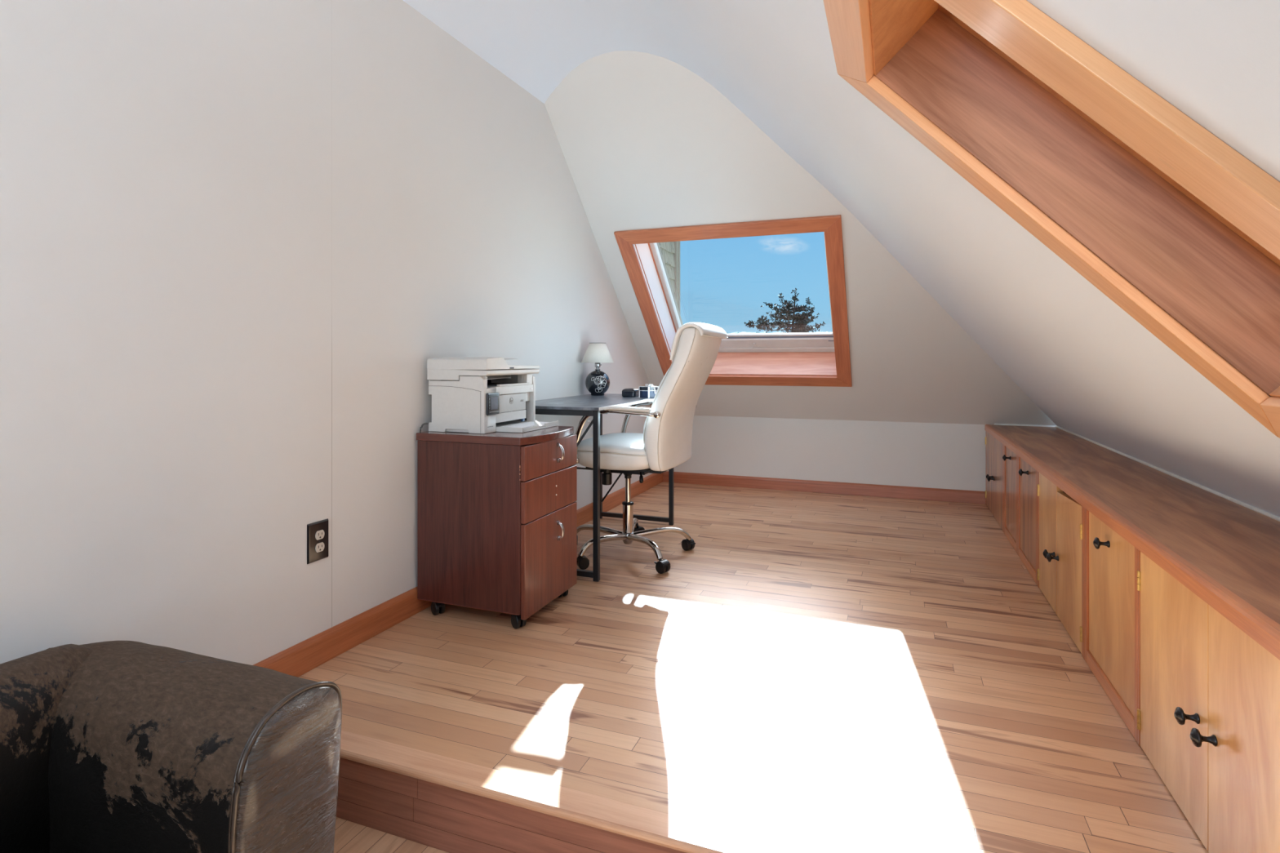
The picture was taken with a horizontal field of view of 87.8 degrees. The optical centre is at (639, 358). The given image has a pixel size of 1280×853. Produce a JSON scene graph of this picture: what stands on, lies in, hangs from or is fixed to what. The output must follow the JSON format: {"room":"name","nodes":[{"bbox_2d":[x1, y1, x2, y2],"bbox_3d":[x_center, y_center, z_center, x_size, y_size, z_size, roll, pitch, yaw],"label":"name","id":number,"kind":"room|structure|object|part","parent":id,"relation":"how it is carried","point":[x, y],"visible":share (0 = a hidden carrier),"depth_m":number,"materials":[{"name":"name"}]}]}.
{"room":"home office","nodes":[
{"label":"home office","id":0,"kind":"room"},
{"bbox_2d":[0,0,652,665],"bbox_3d":[-1.236,-0.092,1.482,0.001,2.447,7.892,0,0,21],"label":"wall","id":1,"kind":"structure","parent":0,"point":[239,239],"depth_m":1.85,"materials":[{"name":"beige paint"}]},
{"bbox_2d":[306,518,328,564],"bbox_3d":[-1.004,0.571,2.078,0.009,0.123,0.082,0,0,21],"label":"wall outlet","id":2,"kind":"object","parent":1,"relation":"attached to","point":[317,532],"visible":1,"depth_m":2.07,"materials":[{"name":"black plastic"}]},
{"bbox_2d":[315,542,324,552],"bbox_3d":[-1.000,0.591,2.079,0.002,0.028,0.034,0,0,21],"label":"receptacle","id":3,"kind":"object","parent":2,"relation":"attached to","point":[319,546],"depth_m":2.08,"materials":[{"name":"white plastic"}]},
{"bbox_2d":[315,529,324,540],"bbox_3d":[-1.000,0.551,2.079,0.002,0.028,0.034,0,0,21],"label":"receptacle","id":4,"kind":"object","parent":2,"relation":"attached to","point":[319,534],"depth_m":2.08,"materials":[{"name":"white plastic"}]},
{"bbox_2d":[419,422,428,432],"bbox_3d":[-0.788,0.546,2.598,0.033,0.608,0.207,0,0,21],"label":"power cord","id":5,"kind":"object","parent":1,"relation":"attached to","point":[427,423],"visible":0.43,"depth_m":2.52,"materials":[{"name":"black plastic"}]},
{"bbox_2d":[253,472,662,677],"bbox_3d":[-0.471,0.909,3.473,0.014,0.094,3.627,0,0,21],"label":"baseboard","id":6,"kind":"structure","parent":1,"relation":"attached to","point":[296,660],"depth_m":2.23,"materials":[{"name":"brown wood"}]},
{"bbox_2d":[333,817,448,852],"bbox_3d":[-0.467,1.157,-0.595,3.950,0.050,4.555,0,0,21],"label":"floor","id":7,"kind":"structure","parent":0,"point":[350,837],"depth_m":1.55,"materials":[{"name":"brown wood"}]},
{"bbox_2d":[0,640,342,852],"bbox_3d":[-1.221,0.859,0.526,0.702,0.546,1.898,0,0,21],"label":"armchair","id":8,"kind":"object","parent":7,"relation":"on","point":[111,746],"visible":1,"depth_m":1.20,"materials":[{"name":"brown leather"}]},
{"bbox_3d":[-0.612,0.829,1.177,0.023,0.456,0.220,0,0,21],"label":"arm panel","id":9,"kind":"part","parent":8,"relation":"part of","materials":[{"name":"brown leather"}]},
{"bbox_2d":[336,757,684,852],"bbox_3d":[-0.070,1.055,1.392,2.241,0.152,0.018,0,0,21],"label":"step riser","id":10,"kind":"structure","parent":7,"relation":"on","point":[437,816],"depth_m":1.52,"materials":[{"name":"brown wood"}]},
{"bbox_2d":[297,481,1208,852],"bbox_3d":[0.799,0.967,2.988,2.732,0.020,3.630,0,0,21],"label":"floor","id":11,"kind":"structure","parent":0,"point":[821,673],"depth_m":1.93,"materials":[{"name":"brown wood"}]},
{"bbox_2d":[416,426,577,628],"bbox_3d":[-0.533,0.617,2.595,0.495,0.679,0.420,0,0,21],"label":"file cabinet","id":12,"kind":"object","parent":11,"relation":"on","point":[497,511],"visible":1,"depth_m":2.42,"materials":[{"name":"brown wood"}]},
{"bbox_2d":[431,601,444,608],"bbox_3d":[-0.760,0.916,2.496,0.032,0.033,0.062,0,0,-41],"label":"caster wheel","id":13,"kind":"object","parent":12,"relation":"attached to","point":[434,604],"depth_m":2.47,"materials":[{"name":"black plastic"}]},
{"bbox_2d":[426,356,558,434],"bbox_3d":[-0.571,0.136,2.645,0.364,0.284,0.391,0,0,21],"label":"printer","id":14,"kind":"object","parent":12,"relation":"on","point":[470,395],"visible":1,"depth_m":2.50,"materials":[{"name":"white plastic"}]},
{"bbox_3d":[-0.616,0.018,2.663,0.266,0.046,0.391,0,0,21],"label":"lid","id":15,"kind":"part","parent":14,"relation":"part of","materials":[{"name":"white plastic"}]},
{"bbox_3d":[-0.550,0.169,2.483,0.010,0.082,0.078,0,0,21],"label":"control panel","id":16,"kind":"part","parent":14,"relation":"part of","materials":[{"name":"grey plastic"}]},
{"bbox_2d":[484,356,518,360],"bbox_3d":[-0.616,0.004,2.703,0.170,0.019,0.209,0,0,21],"label":"tray","id":17,"kind":"object","parent":14,"relation":"on","point":[506,359],"depth_m":2.75,"materials":[{"name":"white plastic"}]},
{"bbox_3d":[-0.512,0.175,2.630,0.008,0.068,0.220,0,0,21],"label":"panel","id":18,"kind":"part","parent":14,"relation":"part of","materials":[{"name":"white plastic"}]},
{"bbox_3d":[-0.478,0.088,2.765,0.044,0.046,0.044,0,0,21],"label":"post","id":19,"kind":"part","parent":14,"relation":"part of","materials":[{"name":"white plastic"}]},
{"bbox_2d":[495,420,558,432],"bbox_3d":[-0.482,0.261,2.647,0.200,0.032,0.294,0,0,21],"label":"paper tray","id":20,"kind":"object","parent":14,"relation":"on","point":[508,426],"depth_m":2.61,"materials":[{"name":"white plastic"}]},
{"bbox_2d":[511,614,522,621],"bbox_3d":[-0.436,0.916,2.372,0.032,0.033,0.062,0,0,-41],"label":"caster wheel","id":21,"kind":"object","parent":12,"relation":"attached to","point":[514,617],"depth_m":2.35,"materials":[{"name":"black plastic"}]},
{"bbox_3d":[-0.338,0.750,2.521,0.018,0.334,0.410,0,0,21],"label":"drawer","id":22,"kind":"part","parent":12,"relation":"part of","materials":[{"name":"brown wood"}]},
{"bbox_3d":[-0.338,0.507,2.521,0.018,0.147,0.410,0,0,21],"label":"drawer","id":23,"kind":"part","parent":12,"relation":"part of","materials":[{"name":"brown wood"}]},
{"bbox_3d":[-0.338,0.369,2.521,0.018,0.122,0.410,0,0,21],"label":"drawer","id":24,"kind":"part","parent":12,"relation":"part of","materials":[{"name":"brown wood"}]},
{"bbox_3d":[-0.304,0.659,2.542,0.031,0.077,0.017,0,0,21],"label":"handle","id":25,"kind":"part","parent":12,"relation":"part of","materials":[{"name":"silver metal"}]},
{"bbox_3d":[-0.304,0.361,2.542,0.031,0.077,0.017,0,0,21],"label":"handle","id":26,"kind":"part","parent":12,"relation":"part of","materials":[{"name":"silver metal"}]},
{"bbox_2d":[340,729,819,852],"bbox_3d":[-0.065,0.968,1.406,2.242,0.022,0.072,0,0,21],"label":"step edge","id":27,"kind":"structure","parent":11,"relation":"attached to","point":[673,832],"depth_m":1.44,"materials":[{"name":"brown wood"}]},
{"bbox_2d":[535,393,674,582],"bbox_3d":[-0.220,0.584,3.425,0.498,0.746,1.058,0,0,21],"label":"desk","id":28,"kind":"object","parent":11,"relation":"on","point":[587,405],"visible":0.51,"depth_m":2.92,"materials":[{"name":"metal"}]},
{"bbox_3d":[-0.397,0.236,2.941,0.426,0.024,0.022,0,0,21],"label":"rail","id":29,"kind":"part","parent":28,"relation":"part of","materials":[{"name":"black metal"}]},
{"bbox_3d":[-0.397,0.931,2.941,0.426,0.024,0.022,0,0,21],"label":"foot rail","id":30,"kind":"part","parent":28,"relation":"part of","materials":[{"name":"black metal"}]},
{"bbox_3d":[-0.187,0.591,2.861,0.024,0.733,0.024,0,0,21],"label":"leg","id":31,"kind":"part","parent":28,"relation":"part of","materials":[{"name":"black metal"}]},
{"bbox_2d":[581,342,613,395],"bbox_3d":[-0.243,0.060,3.805,0.187,0.300,0.187,0,0,21],"label":"table lamp","id":32,"kind":"object","parent":28,"relation":"on","point":[597,382],"visible":1,"depth_m":3.75,"materials":[{"name":"ceramic"}]},
{"bbox_2d":[595,362,599,369],"bbox_3d":[-0.243,0.043,3.805,0.032,0.042,0.032,0,0,21],"label":"socket","id":33,"kind":"object","parent":32,"relation":"attached to","point":[597,364],"depth_m":3.79,"materials":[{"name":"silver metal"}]},
{"bbox_3d":[-0.243,-0.033,3.805,0.187,0.112,0.187,0,0,21],"label":"lamp shade","id":34,"kind":"part","parent":32,"relation":"part of","materials":[{"name":"fabric"}]},
{"bbox_3d":[-0.240,0.591,3.986,0.024,0.733,0.024,0,0,21],"label":"leg","id":35,"kind":"part","parent":28,"relation":"part of","materials":[{"name":"black metal"}]},
{"bbox_2d":[622,387,639,397],"bbox_3d":[-0.051,0.187,3.663,0.083,0.047,0.089,0,0,21],"label":"case","id":36,"kind":"object","parent":28,"relation":"on","point":[631,393],"visible":0.96,"depth_m":3.62,"materials":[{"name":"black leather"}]},
{"bbox_3d":[-0.051,0.175,3.663,0.083,0.022,0.089,0,0,21],"label":"case lid","id":37,"kind":"part","parent":36,"relation":"part of","materials":[{"name":"black plastic"}]},
{"bbox_3d":[-0.030,0.931,3.906,0.426,0.024,0.022,0,0,21],"label":"foot rail","id":38,"kind":"part","parent":28,"relation":"part of","materials":[{"name":"black metal"}]},
{"bbox_2d":[639,384,658,398],"bbox_3d":[0.048,0.175,3.600,0.102,0.072,0.102,0,0,21],"label":"gift box","id":39,"kind":"object","parent":28,"relation":"on","point":[649,391],"visible":0.97,"depth_m":3.56,"materials":[{"name":"blue paper"}]},
{"bbox_3d":[0.048,0.163,3.600,0.095,0.022,0.095,0,0,21],"label":"box lid","id":40,"kind":"part","parent":39,"relation":"part of","materials":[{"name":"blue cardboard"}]},
{"bbox_3d":[0.180,0.591,3.826,0.024,0.733,0.024,0,0,21],"label":"leg","id":41,"kind":"part","parent":28,"relation":"part of","materials":[{"name":"black metal"}]},
{"bbox_2d":[575,322,728,573],"bbox_3d":[-0.005,0.397,3.256,0.808,1.120,0.672,0,0,21],"label":"office chair","id":42,"kind":"object","parent":11,"relation":"on","point":[664,443],"visible":0.87,"depth_m":3.01,"materials":[{"name":"white leather"}]},
{"bbox_2d":[577,555,589,562],"bbox_3d":[-0.269,0.916,3.030,0.069,0.030,0.042,0,0,-19],"label":"caster wheel","id":43,"kind":"object","parent":42,"relation":"attached to","point":[581,558],"depth_m":3.01,"materials":[{"name":"black plastic"}]},
{"bbox_3d":[-0.243,0.524,3.158,0.165,0.034,0.009,0,0,-32],"label":"lever","id":44,"kind":"part","parent":42,"relation":"part of","materials":[{"name":"black plastic"}]},
{"bbox_3d":[-0.213,0.871,3.327,0.304,0.073,0.038,0,0,25],"label":"leg","id":45,"kind":"part","parent":42,"relation":"part of","materials":[{"name":"silver metal"}]},
{"bbox_3d":[-0.176,0.871,3.134,0.038,0.073,0.304,0,0,44],"label":"leg","id":46,"kind":"part","parent":42,"relation":"part of","materials":[{"name":"silver metal"}]},
{"bbox_3d":[-0.159,0.563,3.195,0.049,0.084,0.047,0,0,21],"label":"tension knob","id":47,"kind":"part","parent":42,"relation":"part of","materials":[{"name":"black plastic"}]},
{"bbox_2d":[577,432,645,454],"bbox_3d":[-0.057,0.414,3.253,0.428,0.058,0.524,0,0,21],"label":"seat cushion","id":48,"kind":"object","parent":42,"relation":"on","point":[615,443],"depth_m":3.05,"materials":[{"name":"white leather"}]},
{"bbox_3d":[-0.052,0.469,3.251,0.428,0.088,0.524,0,0,21],"label":"seat","id":49,"kind":"part","parent":42,"relation":"part of","materials":[{"name":"white leather"}]},
{"bbox_3d":[-0.111,0.348,2.974,0.419,0.253,0.048,0,0,21],"label":"armrest","id":50,"kind":"part","parent":42,"relation":"part of","materials":[{"name":"silver metal"}]},
{"bbox_3d":[-0.059,0.650,3.256,0.027,0.134,0.027,0,0,21],"label":"gas rod","id":51,"kind":"part","parent":42,"relation":"part of","materials":[{"name":"silver metal"}]},
{"bbox_3d":[-0.035,0.871,3.424,0.038,0.073,0.304,0,0,8],"label":"leg","id":52,"kind":"part","parent":42,"relation":"part of","materials":[{"name":"silver metal"}]},
{"bbox_3d":[0.088,0.348,3.497,0.419,0.253,0.048,0,0,21],"label":"armrest","id":53,"kind":"part","parent":42,"relation":"part of","materials":[{"name":"silver metal"}]},
{"bbox_3d":[0.006,0.544,3.087,0.018,0.046,0.139,0,0,0],"label":"lever","id":54,"kind":"part","parent":42,"relation":"part of","materials":[{"name":"black plastic"}]},
{"bbox_3d":[0.024,0.871,3.108,0.038,0.073,0.304,0,0,-29],"label":"leg","id":55,"kind":"part","parent":42,"relation":"part of","materials":[{"name":"silver metal"}]},
{"bbox_2d":[653,559,670,566],"bbox_3d":[0.095,0.917,2.977,0.071,0.031,0.042,0,0,41],"label":"caster wheel","id":56,"kind":"object","parent":42,"relation":"attached to","point":[664,562],"depth_m":2.96,"materials":[{"name":"black plastic"}]},
{"bbox_3d":[0.108,0.871,3.285,0.304,0.073,0.038,0,0,-10],"label":"leg","id":57,"kind":"part","parent":42,"relation":"part of","materials":[{"name":"silver metal"}]},
{"bbox_3d":[0.224,0.183,3.146,0.268,0.644,0.513,0,0,21],"label":"backrest","id":58,"kind":"part","parent":42,"relation":"part of","materials":[{"name":"white leather"}]},
{"bbox_2d":[681,538,695,545],"bbox_3d":[0.246,0.916,3.318,0.042,0.031,0.070,0,0,-38],"label":"caster wheel","id":59,"kind":"object","parent":42,"relation":"attached to","point":[687,541],"depth_m":3.31,"materials":[{"name":"black plastic"}]},
{"bbox_2d":[985,431,1003,531],"bbox_3d":[2.315,0.714,3.933,0.470,0.484,0.749,0,0,21],"label":"base cabinet","id":60,"kind":"object","parent":11,"relation":"on","point":[994,448],"visible":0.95,"depth_m":3.98,"materials":[{"name":"brown wood"}]},
{"bbox_3d":[2.207,0.713,4.175,0.020,0.480,0.348,0,0,21],"label":"door","id":61,"kind":"part","parent":60,"relation":"part of","materials":[{"name":"brown wood"}]},
{"bbox_3d":[2.109,0.725,3.999,0.038,0.033,0.033,0,0,21],"label":"knob","id":62,"kind":"part","parent":60,"relation":"part of","materials":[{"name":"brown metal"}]},
{"bbox_3d":[2.083,0.713,3.848,0.020,0.480,0.345,0,0,21],"label":"door","id":63,"kind":"part","parent":60,"relation":"part of","materials":[{"name":"brown wood"}]},
{"bbox_2d":[1002,444,1017,553],"bbox_3d":[2.107,0.714,3.379,0.466,0.484,0.434,0,0,21],"label":"base cabinet","id":64,"kind":"object","parent":11,"relation":"on","point":[1010,458],"visible":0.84,"depth_m":3.46,"materials":[{"name":"brown wood"}]},
{"bbox_3d":[1.913,0.519,3.471,0.038,0.033,0.033,0,0,21],"label":"knob","id":65,"kind":"part","parent":64,"relation":"part of","materials":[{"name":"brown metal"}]},
{"bbox_3d":[1.929,0.935,3.448,0.020,0.041,0.357,0,0,21],"label":"rail","id":66,"kind":"part","parent":64,"relation":"part of","materials":[{"name":"brown wood"}]},
{"bbox_3d":[1.933,0.693,3.446,0.016,0.440,0.353,0,0,21],"label":"door","id":67,"kind":"part","parent":64,"relation":"part of","materials":[{"name":"brown wood"}]},
{"bbox_2d":[1017,455,1037,585],"bbox_3d":[1.944,0.714,2.951,0.466,0.484,0.479,0,0,21],"label":"base cabinet","id":68,"kind":"object","parent":11,"relation":"on","point":[1027,476],"visible":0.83,"depth_m":3.02,"materials":[{"name":"brown wood"}]},
{"bbox_3d":[1.744,0.519,3.027,0.038,0.033,0.033,0,0,21],"label":"knob","id":69,"kind":"part","parent":68,"relation":"part of","materials":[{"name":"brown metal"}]},
{"bbox_3d":[1.765,0.935,3.015,0.020,0.041,0.407,0,0,21],"label":"rail","id":70,"kind":"part","parent":68,"relation":"part of","materials":[{"name":"brown wood"}]},
{"bbox_3d":[1.768,0.693,3.014,0.016,0.440,0.403,0,0,21],"label":"door","id":71,"kind":"part","parent":68,"relation":"part of","materials":[{"name":"brown wood"}]},
{"bbox_2d":[1036,471,1084,658],"bbox_3d":[1.726,0.714,2.384,0.470,0.484,0.734,0,0,21],"label":"base cabinet","id":72,"kind":"object","parent":11,"relation":"on","point":[1060,518],"visible":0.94,"depth_m":2.40,"materials":[{"name":"brown wood"}]},
{"bbox_3d":[1.542,0.738,2.509,0.038,0.033,0.033,0,0,21],"label":"knob","id":73,"kind":"part","parent":72,"relation":"part of","materials":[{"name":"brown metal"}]},
{"bbox_3d":[1.615,0.713,2.617,0.020,0.480,0.319,0,0,21],"label":"door","id":74,"kind":"part","parent":72,"relation":"part of","materials":[{"name":"brown wood"}]},
{"bbox_3d":[1.520,0.735,2.452,0.038,0.033,0.033,0,0,21],"label":"knob","id":75,"kind":"part","parent":72,"relation":"part of","materials":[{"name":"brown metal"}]},
{"bbox_3d":[1.494,0.714,2.301,0.020,0.478,0.352,0,0,21],"label":"door","id":76,"kind":"part","parent":72,"relation":"part of","materials":[{"name":"brown wood"}]},
{"bbox_2d":[1084,507,1137,742],"bbox_3d":[1.510,0.714,1.810,0.466,0.484,0.490,0,0,21],"label":"base cabinet","id":77,"kind":"object","parent":11,"relation":"on","point":[1110,561],"visible":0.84,"depth_m":1.86,"materials":[{"name":"brown wood"}]},
{"bbox_3d":[1.313,0.527,1.894,0.038,0.033,0.033,0,0,21],"label":"knob","id":78,"kind":"part","parent":77,"relation":"part of","materials":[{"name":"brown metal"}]},
{"bbox_3d":[1.331,0.935,1.874,0.020,0.041,0.442,0,0,21],"label":"rail","id":79,"kind":"part","parent":77,"relation":"part of","materials":[{"name":"brown wood"}]},
{"bbox_2d":[1137,549,1279,852],"bbox_3d":[1.292,0.714,1.244,0.470,0.484,0.721,0,0,21],"label":"base cabinet","id":80,"kind":"object","parent":11,"relation":"on","point":[1208,693],"visible":0.94,"depth_m":1.28,"materials":[{"name":"brown wood"}]},
{"bbox_2d":[984,424,1279,660],"bbox_3d":[1.810,0.452,2.601,0.407,0.039,3.626,0,0,21],"label":"countertop","id":81,"kind":"structure","parent":80,"relation":"on","point":[1226,553],"depth_m":1.76,"materials":[{"name":"brown wood"}]},
{"bbox_3d":[1.173,0.713,1.456,0.020,0.480,0.376,0,0,21],"label":"door","id":82,"kind":"part","parent":80,"relation":"part of","materials":[{"name":"brown wood"}]},
{"bbox_3d":[1.094,0.718,1.332,0.038,0.033,0.033,0,0,21],"label":"knob","id":83,"kind":"part","parent":80,"relation":"part of","materials":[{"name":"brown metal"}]},
{"bbox_3d":[1.067,0.721,1.261,0.038,0.033,0.033,0,0,21],"label":"knob","id":84,"kind":"part","parent":80,"relation":"part of","materials":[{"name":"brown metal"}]},
{"bbox_3d":[1.050,0.713,1.133,0.020,0.480,0.312,0,0,21],"label":"door","id":85,"kind":"part","parent":80,"relation":"part of","materials":[{"name":"brown wood"}]},
{"bbox_2d":[544,50,1057,426],"bbox_3d":[1.072,-0.507,3.755,2.697,1.885,2.003,0,0,21],"label":"wall","id":86,"kind":"structure","parent":0,"point":[646,142],"depth_m":3.69,"materials":[{"name":"beige paint"}]},
{"bbox_2d":[613,214,852,386],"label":"window","id":87,"kind":"structure","parent":86,"relation":"in","point":[773,359],"depth_m":4.39,"materials":[{"name":"brown wood"}]},
{"bbox_3d":[0.682,-0.488,4.302,1.118,0.872,0.942,0,0,21],"label":"sash","id":88,"kind":"part","parent":87,"relation":"part of","materials":[{"name":"clear glass"}]},
{"bbox_3d":[0.811,0.017,4.656,1.140,0.205,0.194,0,0,21],"label":"sill","id":89,"kind":"part","parent":87,"relation":"part of","materials":[{"name":"brown wood"}]},
{"bbox_3d":[0.833,-0.099,4.672,1.078,0.108,0.120,0,0,21],"label":"rail","id":90,"kind":"part","parent":87,"relation":"part of","materials":[{"name":"white plastic"}]},
{"bbox_2d":[994,423,1279,521],"bbox_3d":[1.836,0.431,2.591,0.355,0.012,3.626,0,0,21],"label":"trim","id":91,"kind":"structure","parent":86,"relation":"attached to","point":[1250,507],"depth_m":2.42,"materials":[{"name":"wood"}]},
{"bbox_2d":[666,415,986,491],"bbox_3d":[1.430,0.706,4.690,2.702,0.542,0.001,0,0,21],"label":"wall","id":92,"kind":"structure","parent":0,"point":[953,456],"depth_m":4.69,"materials":[{"name":"beige paint"}]},
{"bbox_2d":[662,471,986,504],"bbox_3d":[1.226,0.915,4.760,2.242,0.082,0.014,0,0,21],"label":"baseboard","id":93,"kind":"structure","parent":92,"relation":"attached to","point":[795,485],"depth_m":4.70,"materials":[{"name":"brown wood"}]},
{"bbox_2d":[403,0,1279,517],"bbox_3d":[0.025,-0.488,1.003,2.697,1.924,7.892,0,0,21],"label":"ceiling","id":94,"kind":"structure","parent":0,"point":[1095,371],"depth_m":1.91,"materials":[{"name":"white paint"}]},
{"bbox_2d":[823,0,1279,438],"bbox_3d":[0.738,-0.302,1.014,0.890,0.897,0.695,0,0,21],"label":"frame","id":95,"kind":"structure","parent":94,"relation":"attached to","point":[1172,224],"depth_m":1.21,"materials":[{"name":"brown wood"}]},
{"bbox_3d":[0.823,-0.394,0.980,0.707,0.714,0.551,0,0,21],"label":"sash","id":96,"kind":"part","parent":95,"relation":"part of","materials":[{"name":"brown wood"}]},
{"label":"outside","id":97,"kind":"structure","parent":0,"visible":0},
{"label":"ground","id":98,"kind":"structure","parent":97,"visible":0},
{"bbox_2d":[726,331,832,333],"bbox_3d":[16.308,0.495,121.270,44.032,11.324,30.455,0,0,21],"label":"trees","id":99,"kind":"object","parent":98,"relation":"on","point":[742,332],"visible":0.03,"depth_m":114.90,"materials":[{"name":"green plant"}]},
{"bbox_2d":[744,288,826,333],"bbox_3d":[6.936,1.484,29.952,4.270,9.351,3.792,0,0,-5],"label":"spruce tree","id":100,"kind":"object","parent":98,"relation":"on","point":[801,326],"visible":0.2,"depth_m":29.95,"materials":[{"name":"green plant"}]},
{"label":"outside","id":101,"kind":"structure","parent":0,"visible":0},
{"bbox_2d":[658,240,679,312],"bbox_3d":[0.110,-0.866,5.282,0.048,4.853,1.248,0,0,21],"label":"wall","id":102,"kind":"structure","parent":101,"point":[670,251],"depth_m":5.75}
]}

